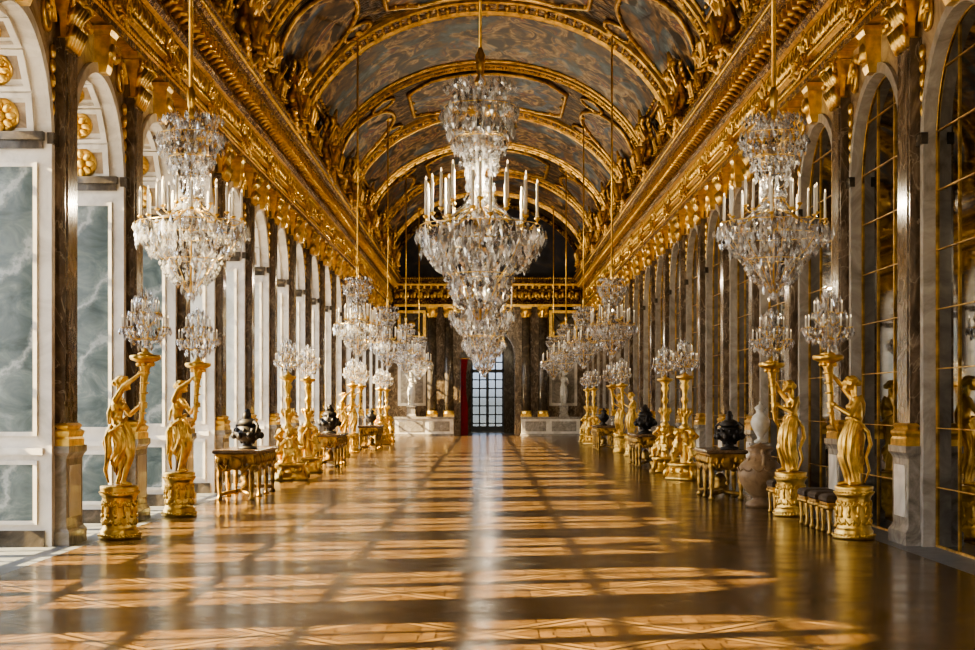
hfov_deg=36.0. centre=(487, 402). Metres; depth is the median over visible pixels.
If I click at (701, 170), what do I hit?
trophy
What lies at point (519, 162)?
painting
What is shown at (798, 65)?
trophy
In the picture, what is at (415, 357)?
chandelier
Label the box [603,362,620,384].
candelabrum
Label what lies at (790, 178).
candle
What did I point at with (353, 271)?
pilaster
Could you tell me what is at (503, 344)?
chandelier
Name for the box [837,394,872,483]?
drapery
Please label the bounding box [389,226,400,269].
sculpture
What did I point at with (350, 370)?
candelabrum
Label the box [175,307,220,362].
candelabrum
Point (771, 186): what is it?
candle
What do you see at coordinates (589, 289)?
trophy
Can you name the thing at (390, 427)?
stand
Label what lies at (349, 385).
tray
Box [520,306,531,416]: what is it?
column
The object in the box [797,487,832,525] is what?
stool
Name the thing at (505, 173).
candle
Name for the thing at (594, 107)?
painting
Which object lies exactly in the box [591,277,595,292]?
trophy
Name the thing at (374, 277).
trophy
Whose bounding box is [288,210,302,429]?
pilaster
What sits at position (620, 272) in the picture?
pilaster
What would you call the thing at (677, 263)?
wall mirror
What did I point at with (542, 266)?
wall
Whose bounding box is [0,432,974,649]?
floor
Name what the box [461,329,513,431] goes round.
archway
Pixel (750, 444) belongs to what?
stand
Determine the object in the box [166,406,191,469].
drapery
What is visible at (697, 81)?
sculpture
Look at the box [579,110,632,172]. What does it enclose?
painting
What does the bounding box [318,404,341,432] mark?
vase
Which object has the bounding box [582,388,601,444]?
stand
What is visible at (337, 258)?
pilaster
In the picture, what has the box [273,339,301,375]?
candelabrum
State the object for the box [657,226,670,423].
pilaster
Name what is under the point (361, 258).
trophy
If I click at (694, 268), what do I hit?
wall mirror
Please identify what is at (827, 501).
stool
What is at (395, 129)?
painting
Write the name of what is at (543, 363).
chandelier
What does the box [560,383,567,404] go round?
drapery
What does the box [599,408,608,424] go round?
vase
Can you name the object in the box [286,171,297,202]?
trophy
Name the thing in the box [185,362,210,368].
tray
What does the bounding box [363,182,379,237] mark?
sculpture
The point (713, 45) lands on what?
sculpture
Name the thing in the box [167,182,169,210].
candle
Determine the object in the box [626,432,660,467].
console table
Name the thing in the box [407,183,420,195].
painting
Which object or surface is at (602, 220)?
sculpture
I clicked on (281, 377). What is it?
tray
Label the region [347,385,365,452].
gilded statue
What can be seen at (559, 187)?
painting
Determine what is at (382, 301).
pilaster
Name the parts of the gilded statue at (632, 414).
torch stem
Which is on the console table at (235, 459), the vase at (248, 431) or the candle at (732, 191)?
the vase at (248, 431)
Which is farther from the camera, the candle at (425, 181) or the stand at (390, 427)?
the stand at (390, 427)
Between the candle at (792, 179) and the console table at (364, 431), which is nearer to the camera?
the candle at (792, 179)
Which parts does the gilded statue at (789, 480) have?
torch stem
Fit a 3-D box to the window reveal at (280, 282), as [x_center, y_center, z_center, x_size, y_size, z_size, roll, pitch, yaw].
[-5.910,-1.385,38.660,1.060,6.270,2.694,0,0,0]
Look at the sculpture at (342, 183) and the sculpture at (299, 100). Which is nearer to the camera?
the sculpture at (299, 100)
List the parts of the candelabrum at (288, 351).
frame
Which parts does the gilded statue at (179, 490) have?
torch stem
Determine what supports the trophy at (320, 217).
attached to the wall at (40, 156)
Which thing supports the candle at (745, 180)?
on the chandelier at (727, 234)
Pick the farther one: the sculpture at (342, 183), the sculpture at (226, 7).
the sculpture at (342, 183)
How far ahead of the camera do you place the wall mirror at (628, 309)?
58.05 m
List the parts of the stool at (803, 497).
leg, frame, leg, seat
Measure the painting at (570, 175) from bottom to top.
0.569 m
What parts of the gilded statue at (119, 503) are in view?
torch stem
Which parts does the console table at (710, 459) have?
leg, leg, leg, leg, leg, leg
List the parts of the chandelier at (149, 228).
hanging rod, frame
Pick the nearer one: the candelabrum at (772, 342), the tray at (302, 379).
the candelabrum at (772, 342)
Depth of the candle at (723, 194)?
17.54 m
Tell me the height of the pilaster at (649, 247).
6.900 m
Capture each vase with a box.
[231,409,263,448]
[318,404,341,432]
[366,408,375,424]
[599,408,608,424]
[634,404,656,432]
[713,410,744,449]
[737,442,781,507]
[750,401,769,442]
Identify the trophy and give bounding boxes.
[107,0,134,30]
[162,31,185,85]
[205,80,224,125]
[238,117,254,156]
[264,146,277,182]
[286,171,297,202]
[303,191,313,219]
[318,208,326,233]
[331,222,338,245]
[342,234,348,256]
[351,247,356,265]
[359,256,365,273]
[366,264,371,280]
[373,270,377,287]
[379,277,383,293]
[389,290,392,303]
[586,283,590,298]
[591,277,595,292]
[597,270,601,286]
[603,263,608,278]
[617,247,623,264]
[626,234,632,255]
[636,222,643,244]
[648,208,656,232]
[661,191,671,217]
[677,171,688,200]
[697,146,710,180]
[720,117,736,154]
[752,80,768,121]
[789,31,812,80]
[840,0,867,25]
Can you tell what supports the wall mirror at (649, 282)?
attached to the wall at (887, 55)
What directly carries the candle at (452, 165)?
on the chandelier at (482, 216)
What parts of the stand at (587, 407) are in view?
torch stem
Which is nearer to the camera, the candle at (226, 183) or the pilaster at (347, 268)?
the candle at (226, 183)
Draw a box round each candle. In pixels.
[139,187,141,214]
[147,186,149,213]
[156,179,158,207]
[162,177,163,203]
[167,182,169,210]
[171,190,173,209]
[175,172,177,200]
[186,180,188,206]
[190,177,192,205]
[207,192,208,216]
[209,173,211,201]
[215,184,217,213]
[226,183,227,210]
[228,194,230,221]
[232,188,233,215]
[240,189,242,217]
[424,177,426,214]
[427,183,429,220]
[431,173,433,211]
[440,168,442,205]
[444,178,446,214]
[448,174,450,212]
[451,160,453,197]
[471,166,473,204]
[479,157,481,195]
[489,172,491,211]
[504,168,507,206]
[506,159,508,197]
[520,186,522,223]
[524,175,526,213]
[536,179,538,216]
[723,194,724,220]
[729,185,731,213]
[731,186,733,214]
[741,191,742,217]
[744,176,746,203]
[752,178,754,207]
[759,180,760,201]
[769,173,770,200]
[770,181,772,210]
[790,178,791,205]
[792,179,793,206]
[796,194,798,221]
[798,173,800,201]
[807,188,809,215]
[813,185,815,213]
[816,182,817,210]
[824,190,825,217]
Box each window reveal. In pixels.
[0,5,44,546]
[77,77,117,522]
[143,128,170,505]
[190,169,209,492]
[226,195,240,482]
[255,218,264,474]
[277,237,285,426]
[296,260,301,435]
[312,289,316,422]
[325,306,328,449]
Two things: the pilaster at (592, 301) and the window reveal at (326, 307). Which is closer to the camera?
the window reveal at (326, 307)
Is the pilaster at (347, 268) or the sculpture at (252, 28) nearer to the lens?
the sculpture at (252, 28)
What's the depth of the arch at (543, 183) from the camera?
69.39 m
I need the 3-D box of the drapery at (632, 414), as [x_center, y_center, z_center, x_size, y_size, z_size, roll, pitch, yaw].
[4.751,0.490,49.196,0.440,1.201,0.328,0,0,0]
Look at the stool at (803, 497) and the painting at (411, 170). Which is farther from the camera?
the painting at (411, 170)
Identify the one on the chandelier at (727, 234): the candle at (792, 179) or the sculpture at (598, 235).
the candle at (792, 179)
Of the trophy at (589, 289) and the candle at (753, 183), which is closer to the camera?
the candle at (753, 183)
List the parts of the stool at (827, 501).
leg, frame, seat, leg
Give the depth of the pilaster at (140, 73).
22.11 m
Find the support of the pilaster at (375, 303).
attached to the wall at (40, 156)
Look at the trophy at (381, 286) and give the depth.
70.95 m
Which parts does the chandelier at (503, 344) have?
frame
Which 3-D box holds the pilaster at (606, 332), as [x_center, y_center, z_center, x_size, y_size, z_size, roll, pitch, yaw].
[5.183,-1.700,65.810,0.328,6.900,0.904,0,0,0]
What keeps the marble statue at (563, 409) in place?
on the wall at (534, 292)
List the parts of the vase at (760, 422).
lid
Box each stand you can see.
[274,376,309,480]
[292,378,323,472]
[372,388,391,444]
[383,389,394,441]
[579,389,590,441]
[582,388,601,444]
[649,378,679,472]
[663,376,698,480]
[749,443,771,499]
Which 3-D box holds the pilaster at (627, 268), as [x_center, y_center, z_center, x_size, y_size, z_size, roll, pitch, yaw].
[5.183,-1.700,54.950,0.328,6.900,0.904,0,0,0]
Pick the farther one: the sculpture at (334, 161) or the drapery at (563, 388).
the drapery at (563, 388)
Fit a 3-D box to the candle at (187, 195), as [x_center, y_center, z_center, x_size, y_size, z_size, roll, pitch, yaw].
[-3.520,-2.452,17.607,0.029,0.338,0.029,0,0,-23]
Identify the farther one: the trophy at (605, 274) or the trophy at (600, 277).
the trophy at (600, 277)
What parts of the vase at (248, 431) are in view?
lid, handle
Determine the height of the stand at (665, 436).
2.370 m
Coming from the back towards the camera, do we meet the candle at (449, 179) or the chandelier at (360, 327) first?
the chandelier at (360, 327)
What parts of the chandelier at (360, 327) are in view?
frame, hanging rod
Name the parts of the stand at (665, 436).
torch stem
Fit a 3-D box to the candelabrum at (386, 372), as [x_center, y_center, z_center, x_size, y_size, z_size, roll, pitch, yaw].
[-4.540,-1.062,67.491,0.703,0.880,0.686,0,0,16]
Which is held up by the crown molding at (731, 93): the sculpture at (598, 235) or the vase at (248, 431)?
the sculpture at (598, 235)
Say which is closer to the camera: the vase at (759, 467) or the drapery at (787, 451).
the drapery at (787, 451)
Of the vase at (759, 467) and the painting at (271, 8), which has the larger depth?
the painting at (271, 8)
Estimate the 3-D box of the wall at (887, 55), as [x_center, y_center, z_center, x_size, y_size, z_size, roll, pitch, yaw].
[5.470,-2.450,40.470,0.240,8.400,79.640,0,0,0]
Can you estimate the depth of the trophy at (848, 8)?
20.71 m
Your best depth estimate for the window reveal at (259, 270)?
36.31 m
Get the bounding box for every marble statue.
[406,371,416,416]
[558,370,568,416]
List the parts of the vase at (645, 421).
lid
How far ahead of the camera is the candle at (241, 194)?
17.27 m
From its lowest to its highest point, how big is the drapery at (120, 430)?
1.201 m
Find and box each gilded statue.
[97,355,160,539]
[161,362,210,516]
[336,384,358,456]
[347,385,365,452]
[606,385,626,452]
[616,384,638,456]
[759,362,808,516]
[812,355,875,539]
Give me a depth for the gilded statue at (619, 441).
52.85 m
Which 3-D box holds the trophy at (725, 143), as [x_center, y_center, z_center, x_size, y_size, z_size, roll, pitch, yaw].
[5.049,-5.608,31.420,0.204,0.774,1.123,0,0,0]
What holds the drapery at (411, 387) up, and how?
hanging from the marble statue at (411, 409)
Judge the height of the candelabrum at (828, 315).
0.880 m
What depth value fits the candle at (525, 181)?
24.39 m
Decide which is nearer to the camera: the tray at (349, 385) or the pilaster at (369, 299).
the tray at (349, 385)
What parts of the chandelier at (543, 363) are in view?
frame, hanging rod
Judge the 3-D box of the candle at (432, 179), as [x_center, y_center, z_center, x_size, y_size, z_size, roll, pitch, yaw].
[-0.920,-3.503,24.997,0.046,0.658,0.046,0,0,-23]
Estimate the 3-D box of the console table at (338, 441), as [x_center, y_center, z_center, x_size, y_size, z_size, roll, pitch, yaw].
[-4.420,1.300,42.000,0.800,0.900,2.900,0,0,0]
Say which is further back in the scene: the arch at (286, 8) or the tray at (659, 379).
the tray at (659, 379)
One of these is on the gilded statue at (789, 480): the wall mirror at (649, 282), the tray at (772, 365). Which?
the tray at (772, 365)
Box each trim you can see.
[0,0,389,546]
[231,25,743,43]
[284,83,707,115]
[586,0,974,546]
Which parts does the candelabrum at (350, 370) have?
frame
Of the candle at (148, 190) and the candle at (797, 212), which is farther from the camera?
the candle at (797, 212)
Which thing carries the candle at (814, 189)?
on the chandelier at (727, 234)
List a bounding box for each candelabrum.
[118,287,171,354]
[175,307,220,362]
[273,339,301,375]
[295,345,320,377]
[342,357,362,383]
[351,362,370,384]
[372,369,387,387]
[380,370,393,388]
[580,370,592,388]
[585,369,601,387]
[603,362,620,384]
[612,358,631,383]
[651,345,676,377]
[669,338,699,375]
[750,307,794,362]
[803,288,854,354]
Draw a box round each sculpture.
[210,0,235,28]
[234,0,277,82]
[265,35,287,103]
[286,51,317,143]
[307,101,322,155]
[321,109,345,184]
[336,147,347,192]
[345,152,364,215]
[359,183,365,219]
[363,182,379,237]
[373,207,379,240]
[378,206,391,255]
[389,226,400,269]
[574,226,585,268]
[584,206,596,253]
[584,227,589,257]
[595,182,610,235]
[595,207,602,240]
[609,183,618,219]
[610,151,629,212]
[627,147,639,192]
[629,109,653,181]
[652,101,669,155]
[657,51,688,138]
[687,35,711,103]
[697,0,740,75]
[739,0,764,28]
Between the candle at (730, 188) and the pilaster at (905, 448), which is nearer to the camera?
the candle at (730, 188)
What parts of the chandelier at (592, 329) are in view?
hanging rod, frame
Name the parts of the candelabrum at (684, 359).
frame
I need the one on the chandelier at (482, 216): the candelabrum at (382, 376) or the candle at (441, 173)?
the candle at (441, 173)
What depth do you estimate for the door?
90.39 m
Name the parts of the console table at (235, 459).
leg, leg, leg, leg, leg, leg, leg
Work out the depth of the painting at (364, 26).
39.24 m
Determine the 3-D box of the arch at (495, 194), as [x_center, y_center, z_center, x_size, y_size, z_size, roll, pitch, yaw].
[0.000,-8.700,76.670,10.520,4.140,0.600,0,0,0]
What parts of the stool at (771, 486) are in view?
leg, frame, seat, leg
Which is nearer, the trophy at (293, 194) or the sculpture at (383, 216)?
the trophy at (293, 194)
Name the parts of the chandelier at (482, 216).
hanging rod, frame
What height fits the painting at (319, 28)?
2.359 m
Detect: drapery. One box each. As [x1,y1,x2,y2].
[102,401,135,482]
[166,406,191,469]
[336,400,348,431]
[347,407,357,431]
[407,383,414,404]
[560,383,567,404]
[615,402,626,431]
[626,400,638,431]
[777,396,805,471]
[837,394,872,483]
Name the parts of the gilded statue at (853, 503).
torch stem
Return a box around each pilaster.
[53,0,94,545]
[122,51,156,521]
[174,101,200,502]
[213,138,236,492]
[244,167,263,482]
[268,191,284,474]
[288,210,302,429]
[304,226,317,433]
[318,240,330,450]
[330,251,341,450]
[341,261,350,431]
[350,270,356,431]
[359,280,366,425]
[365,285,373,438]
[372,291,379,437]
[377,297,384,414]
[383,302,389,415]
[585,302,591,432]
[590,297,597,415]
[595,293,602,437]
[602,286,608,438]
[608,280,615,424]
[615,270,624,431]
[624,261,633,431]
[633,251,644,450]
[644,240,656,450]
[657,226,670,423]
[672,210,686,456]
[690,191,706,474]
[711,167,730,475]
[738,138,761,490]
[775,101,800,468]
[818,51,852,521]
[880,0,921,545]
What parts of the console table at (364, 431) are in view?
leg, leg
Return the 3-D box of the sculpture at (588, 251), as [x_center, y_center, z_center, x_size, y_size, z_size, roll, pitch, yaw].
[4.752,-7.369,70.154,0.492,1.543,3.253,0,0,3]
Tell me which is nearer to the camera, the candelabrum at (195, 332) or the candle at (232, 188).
the candle at (232, 188)
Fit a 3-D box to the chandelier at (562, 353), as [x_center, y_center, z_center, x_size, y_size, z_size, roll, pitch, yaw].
[3.315,-5.479,63.008,1.342,8.710,1.370,0,0,-8]
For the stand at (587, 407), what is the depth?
67.40 m
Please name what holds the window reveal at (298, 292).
in the wall at (40, 156)
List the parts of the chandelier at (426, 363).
hanging rod, frame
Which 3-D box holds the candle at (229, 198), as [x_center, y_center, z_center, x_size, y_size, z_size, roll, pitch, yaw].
[-3.053,-2.308,17.761,0.029,0.338,0.029,0,0,22]
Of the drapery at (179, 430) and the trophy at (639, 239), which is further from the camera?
the trophy at (639, 239)
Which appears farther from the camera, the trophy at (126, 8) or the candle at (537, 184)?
the candle at (537, 184)
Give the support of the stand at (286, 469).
on the floor
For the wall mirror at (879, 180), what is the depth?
20.82 m
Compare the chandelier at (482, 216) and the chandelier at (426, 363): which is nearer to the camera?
the chandelier at (482, 216)
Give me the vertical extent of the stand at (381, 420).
2.370 m
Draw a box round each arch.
[268,0,706,35]
[308,0,666,105]
[337,63,638,145]
[359,107,617,182]
[364,143,610,222]
[377,170,597,241]
[398,193,576,236]
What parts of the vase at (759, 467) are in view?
lid, handle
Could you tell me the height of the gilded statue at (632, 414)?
2.370 m
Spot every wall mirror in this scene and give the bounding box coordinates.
[628,309,628,409]
[648,282,649,449]
[661,268,662,408]
[675,250,678,437]
[692,234,697,461]
[712,215,719,474]
[737,197,748,482]
[768,163,784,464]
[808,126,831,507]
[861,76,897,530]
[936,4,974,558]
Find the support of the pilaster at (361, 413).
attached to the wall at (40, 156)
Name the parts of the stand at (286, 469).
torch stem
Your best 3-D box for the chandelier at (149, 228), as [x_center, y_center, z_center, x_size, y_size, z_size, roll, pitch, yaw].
[-3.405,-5.440,17.308,1.342,8.631,1.370,0,0,-8]
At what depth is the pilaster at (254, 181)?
32.95 m
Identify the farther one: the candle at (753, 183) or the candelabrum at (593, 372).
the candelabrum at (593, 372)
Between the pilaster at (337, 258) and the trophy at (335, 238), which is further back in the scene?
the pilaster at (337, 258)
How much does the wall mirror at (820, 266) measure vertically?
6.250 m
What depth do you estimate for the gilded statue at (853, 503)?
19.28 m
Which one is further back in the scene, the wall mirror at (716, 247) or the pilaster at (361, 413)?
the pilaster at (361, 413)
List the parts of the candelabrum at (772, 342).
frame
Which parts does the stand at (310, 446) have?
torch stem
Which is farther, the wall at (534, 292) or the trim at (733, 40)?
the wall at (534, 292)
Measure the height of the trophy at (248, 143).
0.774 m
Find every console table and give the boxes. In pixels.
[212,446,278,499]
[315,432,348,467]
[357,425,383,449]
[591,425,616,449]
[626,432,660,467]
[693,447,747,499]
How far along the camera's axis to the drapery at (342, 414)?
49.11 m
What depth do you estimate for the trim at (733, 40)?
30.33 m
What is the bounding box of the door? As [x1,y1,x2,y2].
[471,346,503,431]
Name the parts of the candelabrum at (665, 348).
frame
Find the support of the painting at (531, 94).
attached to the ceiling
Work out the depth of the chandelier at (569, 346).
51.45 m
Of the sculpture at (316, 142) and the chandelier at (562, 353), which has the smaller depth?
the sculpture at (316, 142)
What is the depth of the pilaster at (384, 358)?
76.39 m
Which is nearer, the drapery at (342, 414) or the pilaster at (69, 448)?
the pilaster at (69, 448)
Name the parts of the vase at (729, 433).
lid, handle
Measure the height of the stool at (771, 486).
0.530 m
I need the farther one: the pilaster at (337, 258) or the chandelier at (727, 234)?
the pilaster at (337, 258)
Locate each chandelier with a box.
[131,0,250,301]
[332,31,383,357]
[369,118,407,368]
[390,170,421,374]
[407,208,432,378]
[414,0,547,333]
[448,94,516,366]
[461,176,506,378]
[540,206,564,379]
[551,168,581,374]
[563,117,602,368]
[586,32,637,357]
[712,0,834,300]
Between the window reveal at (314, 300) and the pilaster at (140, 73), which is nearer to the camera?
the pilaster at (140, 73)
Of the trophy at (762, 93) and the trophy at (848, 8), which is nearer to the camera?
the trophy at (848, 8)
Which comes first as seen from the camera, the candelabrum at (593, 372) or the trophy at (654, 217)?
the trophy at (654, 217)
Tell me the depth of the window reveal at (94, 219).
21.85 m
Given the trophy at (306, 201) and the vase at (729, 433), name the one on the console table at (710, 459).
the vase at (729, 433)
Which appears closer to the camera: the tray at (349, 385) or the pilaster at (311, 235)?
the pilaster at (311, 235)
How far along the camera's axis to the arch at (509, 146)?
62.06 m
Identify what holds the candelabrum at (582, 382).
on the stand at (587, 407)
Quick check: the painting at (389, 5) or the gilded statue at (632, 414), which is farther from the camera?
the gilded statue at (632, 414)
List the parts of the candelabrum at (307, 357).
frame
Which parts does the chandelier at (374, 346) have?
hanging rod, frame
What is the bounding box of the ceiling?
[233,0,741,245]
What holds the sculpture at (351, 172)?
on the crown molding at (219, 56)
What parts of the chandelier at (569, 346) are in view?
frame, hanging rod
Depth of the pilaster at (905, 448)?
18.53 m
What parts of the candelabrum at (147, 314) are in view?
frame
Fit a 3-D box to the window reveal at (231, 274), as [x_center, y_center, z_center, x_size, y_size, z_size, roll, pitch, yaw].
[-5.910,-1.385,31.420,1.060,6.270,2.694,0,0,0]
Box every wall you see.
[0,0,387,546]
[388,277,586,435]
[395,202,576,276]
[588,0,973,546]
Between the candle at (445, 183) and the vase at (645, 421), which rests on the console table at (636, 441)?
the vase at (645, 421)
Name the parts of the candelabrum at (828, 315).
frame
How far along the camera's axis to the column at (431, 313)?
79.53 m
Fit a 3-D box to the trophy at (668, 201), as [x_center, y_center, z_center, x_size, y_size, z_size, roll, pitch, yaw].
[5.049,-5.608,42.280,0.204,0.774,1.123,0,0,0]
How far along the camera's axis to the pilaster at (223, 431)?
29.34 m
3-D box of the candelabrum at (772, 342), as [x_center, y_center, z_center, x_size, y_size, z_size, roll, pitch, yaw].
[4.387,-1.062,23.148,0.686,0.880,0.703,0,0,-20]
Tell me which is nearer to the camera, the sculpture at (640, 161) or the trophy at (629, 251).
the sculpture at (640, 161)
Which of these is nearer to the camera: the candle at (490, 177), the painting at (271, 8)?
the candle at (490, 177)
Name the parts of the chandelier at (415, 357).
frame, hanging rod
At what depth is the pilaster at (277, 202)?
36.57 m
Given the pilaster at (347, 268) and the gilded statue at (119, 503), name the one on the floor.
the gilded statue at (119, 503)
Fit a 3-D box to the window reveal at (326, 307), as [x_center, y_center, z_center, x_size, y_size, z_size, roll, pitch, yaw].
[-5.910,-1.385,49.520,1.060,6.270,2.694,0,0,0]
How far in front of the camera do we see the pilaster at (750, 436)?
29.34 m
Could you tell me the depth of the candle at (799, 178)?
17.10 m
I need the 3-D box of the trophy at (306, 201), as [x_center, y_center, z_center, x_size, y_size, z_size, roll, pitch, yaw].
[-5.049,-5.608,42.280,0.204,0.774,1.123,0,0,0]
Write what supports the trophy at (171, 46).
attached to the wall at (40, 156)
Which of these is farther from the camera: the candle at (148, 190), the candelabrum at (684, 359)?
the candelabrum at (684, 359)
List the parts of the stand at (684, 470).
torch stem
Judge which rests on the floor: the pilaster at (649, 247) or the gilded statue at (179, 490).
the gilded statue at (179, 490)
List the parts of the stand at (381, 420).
torch stem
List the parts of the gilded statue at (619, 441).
torch stem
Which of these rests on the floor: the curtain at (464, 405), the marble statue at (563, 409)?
the curtain at (464, 405)
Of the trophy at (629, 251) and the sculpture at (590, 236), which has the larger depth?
the sculpture at (590, 236)
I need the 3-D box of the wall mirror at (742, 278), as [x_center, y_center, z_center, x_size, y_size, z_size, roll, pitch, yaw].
[5.460,-1.375,31.420,0.021,6.250,2.604,0,0,0]
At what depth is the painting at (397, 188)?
65.68 m
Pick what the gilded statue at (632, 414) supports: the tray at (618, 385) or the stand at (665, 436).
the tray at (618, 385)
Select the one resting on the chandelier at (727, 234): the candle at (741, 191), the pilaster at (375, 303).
the candle at (741, 191)
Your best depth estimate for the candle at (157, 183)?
16.89 m
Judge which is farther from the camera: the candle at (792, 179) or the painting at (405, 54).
the painting at (405, 54)
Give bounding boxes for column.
[426,306,437,416]
[443,306,454,416]
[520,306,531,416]
[537,306,548,416]
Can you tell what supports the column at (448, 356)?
on the wall at (534, 292)
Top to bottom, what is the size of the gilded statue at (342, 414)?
2.370 m
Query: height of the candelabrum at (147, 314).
0.880 m
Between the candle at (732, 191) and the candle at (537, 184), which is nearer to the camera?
the candle at (732, 191)
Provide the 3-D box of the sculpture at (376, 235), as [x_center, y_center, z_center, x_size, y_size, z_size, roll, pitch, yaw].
[-4.737,-7.368,62.894,0.480,1.549,3.237,0,0,-2]
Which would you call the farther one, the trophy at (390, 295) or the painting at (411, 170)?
the trophy at (390, 295)
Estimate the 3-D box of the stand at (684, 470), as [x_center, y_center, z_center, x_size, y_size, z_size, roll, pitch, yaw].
[4.538,0.565,34.239,0.889,2.370,0.911,0,0,44]
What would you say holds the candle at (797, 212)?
on the chandelier at (727, 234)
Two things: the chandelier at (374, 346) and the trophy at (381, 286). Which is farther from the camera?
the trophy at (381, 286)
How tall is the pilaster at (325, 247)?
6.900 m
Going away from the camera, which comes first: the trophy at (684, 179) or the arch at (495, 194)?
the trophy at (684, 179)
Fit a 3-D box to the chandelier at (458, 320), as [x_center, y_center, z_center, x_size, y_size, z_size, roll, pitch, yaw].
[-0.179,-5.947,47.977,2.202,9.600,2.177,0,0,16]
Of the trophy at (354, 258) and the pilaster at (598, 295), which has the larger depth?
the pilaster at (598, 295)
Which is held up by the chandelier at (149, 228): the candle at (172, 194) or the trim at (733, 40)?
the candle at (172, 194)
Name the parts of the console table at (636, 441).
leg, leg, leg, leg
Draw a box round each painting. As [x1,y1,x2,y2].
[263,0,711,21]
[279,0,360,94]
[317,14,657,139]
[342,110,395,171]
[344,20,371,43]
[362,116,610,194]
[372,97,394,114]
[374,175,415,214]
[382,0,592,10]
[383,124,402,139]
[386,175,588,233]
[398,167,415,180]
[407,72,567,117]
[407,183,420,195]
[425,147,549,178]
[554,183,569,195]
[559,167,576,180]
[559,175,600,214]
[572,124,591,139]
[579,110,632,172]
[580,97,603,114]
[603,20,631,43]
[614,0,695,94]
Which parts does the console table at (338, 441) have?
leg, leg, leg, leg, leg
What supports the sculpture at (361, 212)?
on the crown molding at (219, 56)
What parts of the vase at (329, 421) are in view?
lid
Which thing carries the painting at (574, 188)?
attached to the ceiling
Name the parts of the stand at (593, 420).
torch stem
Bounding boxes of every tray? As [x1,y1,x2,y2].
[129,355,160,361]
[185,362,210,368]
[279,376,296,379]
[300,378,315,381]
[346,384,358,386]
[616,384,627,386]
[657,378,672,381]
[676,376,693,379]
[759,362,784,368]
[812,355,843,361]
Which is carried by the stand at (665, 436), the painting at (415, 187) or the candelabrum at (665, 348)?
the candelabrum at (665, 348)
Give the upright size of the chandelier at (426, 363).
8.631 m
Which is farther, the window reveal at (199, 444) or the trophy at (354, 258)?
the trophy at (354, 258)
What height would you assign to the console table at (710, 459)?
0.900 m
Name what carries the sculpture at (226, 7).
on the crown molding at (219, 56)
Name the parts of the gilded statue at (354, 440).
torch stem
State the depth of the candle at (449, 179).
24.17 m
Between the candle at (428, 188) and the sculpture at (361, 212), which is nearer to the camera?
the candle at (428, 188)
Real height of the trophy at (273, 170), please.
0.774 m
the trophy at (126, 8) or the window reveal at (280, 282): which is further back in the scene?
the window reveal at (280, 282)
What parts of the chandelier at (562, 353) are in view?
frame, hanging rod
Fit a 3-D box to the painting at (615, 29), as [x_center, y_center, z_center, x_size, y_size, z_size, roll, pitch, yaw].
[3.401,-9.696,39.200,0.778,0.569,1.099,0,0,0]
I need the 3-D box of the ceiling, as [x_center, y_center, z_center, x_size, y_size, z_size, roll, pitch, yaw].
[0.000,-8.700,38.745,10.520,4.140,83.690,0,0,0]
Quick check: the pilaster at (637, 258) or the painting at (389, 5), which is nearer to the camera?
the painting at (389, 5)
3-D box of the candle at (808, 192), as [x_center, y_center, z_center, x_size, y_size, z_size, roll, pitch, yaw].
[3.747,-2.346,17.515,0.029,0.338,0.029,0,0,22]
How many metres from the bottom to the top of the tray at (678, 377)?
0.100 m
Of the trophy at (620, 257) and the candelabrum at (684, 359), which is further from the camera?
the trophy at (620, 257)
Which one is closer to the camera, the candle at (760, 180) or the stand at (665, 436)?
the candle at (760, 180)
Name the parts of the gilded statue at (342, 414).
torch stem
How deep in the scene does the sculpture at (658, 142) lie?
40.71 m
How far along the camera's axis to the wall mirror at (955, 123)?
17.57 m
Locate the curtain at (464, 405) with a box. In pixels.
[459,358,469,435]
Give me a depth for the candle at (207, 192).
17.77 m
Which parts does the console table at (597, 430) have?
leg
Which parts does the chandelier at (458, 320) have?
frame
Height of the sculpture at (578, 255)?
2.096 m
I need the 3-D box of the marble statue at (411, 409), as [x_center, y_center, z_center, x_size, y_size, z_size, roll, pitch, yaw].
[-4.050,-0.534,79.714,0.583,2.528,0.792,0,0,0]
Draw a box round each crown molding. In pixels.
[87,0,400,305]
[574,0,887,304]
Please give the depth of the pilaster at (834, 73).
22.11 m
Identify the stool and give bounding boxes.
[766,479,776,511]
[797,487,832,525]
[807,490,836,529]
[818,493,836,534]
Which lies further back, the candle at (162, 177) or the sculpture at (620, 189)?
the sculpture at (620, 189)
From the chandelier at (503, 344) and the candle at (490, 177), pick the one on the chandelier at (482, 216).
the candle at (490, 177)
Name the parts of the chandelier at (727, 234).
hanging rod, frame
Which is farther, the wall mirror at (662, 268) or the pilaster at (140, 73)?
the wall mirror at (662, 268)
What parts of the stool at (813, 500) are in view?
leg, frame, leg, seat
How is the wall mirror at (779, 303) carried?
attached to the wall at (887, 55)
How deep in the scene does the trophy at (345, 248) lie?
52.90 m
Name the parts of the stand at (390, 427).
torch stem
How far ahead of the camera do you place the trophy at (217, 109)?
27.58 m
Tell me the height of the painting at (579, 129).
0.569 m
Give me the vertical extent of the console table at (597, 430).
0.900 m
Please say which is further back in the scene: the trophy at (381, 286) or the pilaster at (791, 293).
the trophy at (381, 286)
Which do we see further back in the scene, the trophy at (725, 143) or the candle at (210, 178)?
the trophy at (725, 143)
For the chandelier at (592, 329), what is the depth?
39.78 m
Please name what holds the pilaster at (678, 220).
attached to the wall at (887, 55)
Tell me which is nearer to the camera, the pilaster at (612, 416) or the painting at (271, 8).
the painting at (271, 8)
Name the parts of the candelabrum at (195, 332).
frame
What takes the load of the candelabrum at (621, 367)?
on the gilded statue at (632, 414)
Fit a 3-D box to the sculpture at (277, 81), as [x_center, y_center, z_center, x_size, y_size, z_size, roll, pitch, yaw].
[-4.737,-7.368,33.934,0.480,1.549,3.237,0,0,-2]

